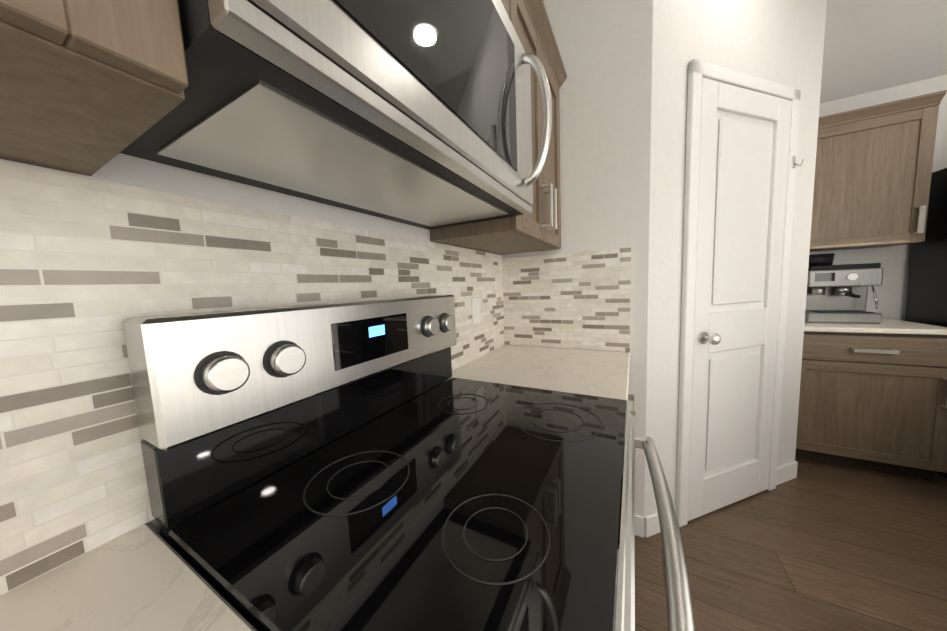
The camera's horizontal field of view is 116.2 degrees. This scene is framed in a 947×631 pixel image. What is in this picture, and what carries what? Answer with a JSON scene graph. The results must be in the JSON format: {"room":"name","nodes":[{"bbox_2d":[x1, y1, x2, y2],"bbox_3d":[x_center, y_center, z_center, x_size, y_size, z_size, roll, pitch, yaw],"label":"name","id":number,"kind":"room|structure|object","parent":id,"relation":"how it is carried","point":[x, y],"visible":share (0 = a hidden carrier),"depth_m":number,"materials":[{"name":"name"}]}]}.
{"room":"kitchen","nodes":[
{"label":"kitchen","id":0,"kind":"room"},
{"bbox_2d":[0,153,498,535],"bbox_3d":[-1.159,-0.138,-0.675,0.100,3.000,5.340,1,6,28],"label":"wall","id":1,"kind":"structure","parent":0,"point":[124,169],"depth_m":0.53,"materials":[{"name":"paint"}]},
{"bbox_2d":[0,0,188,175],"bbox_3d":[-0.523,-0.554,-0.008,0.372,0.805,0.640,1,6,28],"label":"upper cabinet","id":2,"kind":"object","parent":1,"relation":"attached to","point":[89,87],"visible":1,"depth_m":0.23,"materials":[{"name":"brown wood"}]},
{"bbox_2d":[0,161,504,595],"bbox_3d":[-0.505,0.064,0.425,0.008,0.500,2.840,1,6,28],"label":"tile backsplash","id":3,"kind":"structure","parent":1,"relation":"attached to","point":[89,267],"depth_m":0.41,"materials":[{"name":"tile"}]},
{"bbox_2d":[471,297,480,323],"bbox_3d":[0.014,-0.024,1.368,0.007,0.120,0.080,1,6,28],"label":"outlet plates","id":4,"kind":"object","parent":3,"relation":"attached to","point":[476,313],"visible":1,"depth_m":1.36,"materials":[{"name":"white plastic"}]},
{"bbox_2d":[430,0,566,254],"bbox_3d":[0.146,-0.701,1.226,0.372,0.805,0.654,1,6,28],"label":"upper cabinet","id":5,"kind":"object","parent":1,"relation":"attached to","point":[538,228],"visible":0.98,"depth_m":1.12,"materials":[{"name":"brown wood"}]},
{"bbox_2d":[501,0,509,18],"bbox_3d":[-0.200,-0.858,0.584,0.372,0.341,0.756,1,6,28],"label":"upper cabinet","id":6,"kind":"object","parent":1,"relation":"attached to","point":[505,3],"visible":0.04,"depth_m":0.82,"materials":[{"name":"brown wood"}]},
{"bbox_2d":[120,0,551,228],"bbox_3d":[-0.144,-0.472,0.600,0.464,0.422,0.756,1,6,28],"label":"over-the-range microwave","id":7,"kind":"object","parent":6,"relation":"attached to","point":[416,113],"visible":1,"depth_m":0.42,"materials":[{"name":"silver metal"}]},
{"bbox_2d":[502,0,826,528],"bbox_3d":[1.205,-0.503,2.072,1.640,3.000,1.780,1,6,28],"label":"wall","id":8,"kind":"structure","parent":0,"point":[623,90],"depth_m":1.37,"materials":[{"name":"paint"}]},
{"bbox_2d":[502,247,630,351],"bbox_3d":[0.447,-0.073,1.511,0.631,0.485,0.008,1,6,28],"label":"tile backsplash","id":9,"kind":"structure","parent":8,"relation":"attached to","point":[577,300],"depth_m":1.49,"materials":[{"name":"tile"}]},
{"bbox_2d":[634,461,797,537],"bbox_3d":[2.474,1.247,-1.460,5.790,0.105,6.920,1,6,28],"label":"baseboard","id":10,"kind":"structure","parent":8,"relation":"attached to","point":[786,472],"depth_m":1.45,"materials":[{"name":"white wood"}]},
{"bbox_2d":[676,59,804,526],"bbox_3d":[1.369,-0.045,1.478,0.779,2.192,0.096,-4,6,-18],"label":"pantry door","id":11,"kind":"structure","parent":8,"relation":"in","point":[742,129],"depth_m":1.48,"materials":[{"name":"white wood"}]},
{"bbox_2d":[635,458,946,630],"bbox_3d":[2.197,1.345,-1.298,6.630,0.100,7.120,1,6,28],"label":"floor","id":12,"kind":"structure","parent":0,"point":[816,546],"depth_m":1.30,"materials":[{"name":"brown wood"}]},
{"bbox_2d":[123,295,695,630],"bbox_3d":[0.017,0.578,0.638,0.709,1.225,0.756,1,6,28],"label":"range","id":13,"kind":"object","parent":12,"relation":"on","point":[353,466],"visible":1,"depth_m":0.45,"materials":[{"name":"black glass"}]},
{"bbox_2d":[628,394,635,487],"bbox_3d":[0.327,0.674,1.289,0.662,0.883,0.648,1,6,28],"label":"base cabinet","id":14,"kind":"object","parent":12,"relation":"on","point":[631,397],"visible":0.15,"depth_m":1.08,"materials":[{"name":"brown wood"}]},
{"bbox_2d":[444,345,629,400],"bbox_3d":[0.298,0.218,1.250,0.639,0.030,0.650,1,6,28],"label":"countertop","id":15,"kind":"structure","parent":14,"relation":"on","point":[594,373],"depth_m":1.15,"materials":[{"name":"stone"}]},
{"bbox_2d":[795,331,946,480],"bbox_3d":[2.491,0.515,2.019,0.645,0.883,0.662,1,6,28],"label":"base cabinet","id":16,"kind":"object","parent":12,"relation":"on","point":[876,402],"visible":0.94,"depth_m":1.76,"materials":[{"name":"brown wood"}]},
{"bbox_2d":[804,318,946,334],"bbox_3d":[2.475,0.057,1.996,0.673,0.030,0.624,1,6,28],"label":"countertop","id":17,"kind":"structure","parent":16,"relation":"on","point":[889,326],"depth_m":1.76,"materials":[{"name":"stone"}]},
{"bbox_2d":[805,253,883,323],"bbox_3d":[2.469,-0.192,2.007,0.342,0.461,0.361,1,6,28],"label":"espresso machine","id":18,"kind":"object","parent":17,"relation":"on","point":[836,293],"visible":0.88,"depth_m":1.96,"materials":[{"name":"metal"}]},
{"bbox_2d":[905,168,946,477],"bbox_3d":[3.143,0.066,1.389,0.930,1.845,0.937,1,6,28],"label":"refrigerator","id":19,"kind":"object","parent":12,"relation":"on","point":[927,297],"visible":0.23,"depth_m":1.84,"materials":[{"name":"black metal"}]},
{"bbox_3d":[-0.671,0.894,-0.553,0.662,0.883,0.800,1,6,28],"label":"base cabinet","id":20,"kind":"object","parent":12,"relation":"on","visible":0},
{"bbox_2d":[0,524,256,630],"bbox_3d":[-0.553,0.406,-0.321,0.639,0.030,1.419,1,6,28],"label":"countertop","id":21,"kind":"structure","parent":20,"relation":"on","point":[145,577],"depth_m":0.34,"materials":[{"name":"stone"}]},
{"bbox_2d":[809,75,946,320],"bbox_3d":[4.519,-0.555,1.230,4.990,3.000,0.100,1,6,28],"label":"wall","id":22,"kind":"structure","parent":0,"point":[891,291],"depth_m":2.06,"materials":[{"name":"paint"}]},
{"bbox_2d":[810,90,946,251],"bbox_3d":[2.506,-0.881,2.010,0.620,0.840,0.372,1,6,28],"label":"upper cabinet","id":23,"kind":"object","parent":22,"relation":"attached to","point":[873,173],"visible":0.83,"depth_m":1.85,"materials":[{"name":"brown wood"}]},
{"bbox_2d":[820,0,946,103],"bbox_3d":[2.085,-1.424,-1.569,6.630,0.530,7.120,1,6,28],"label":"ceiling","id":24,"kind":"structure","parent":0,"point":[872,45],"depth_m":1.78,"materials":[{"name":"paint"}]}
]}

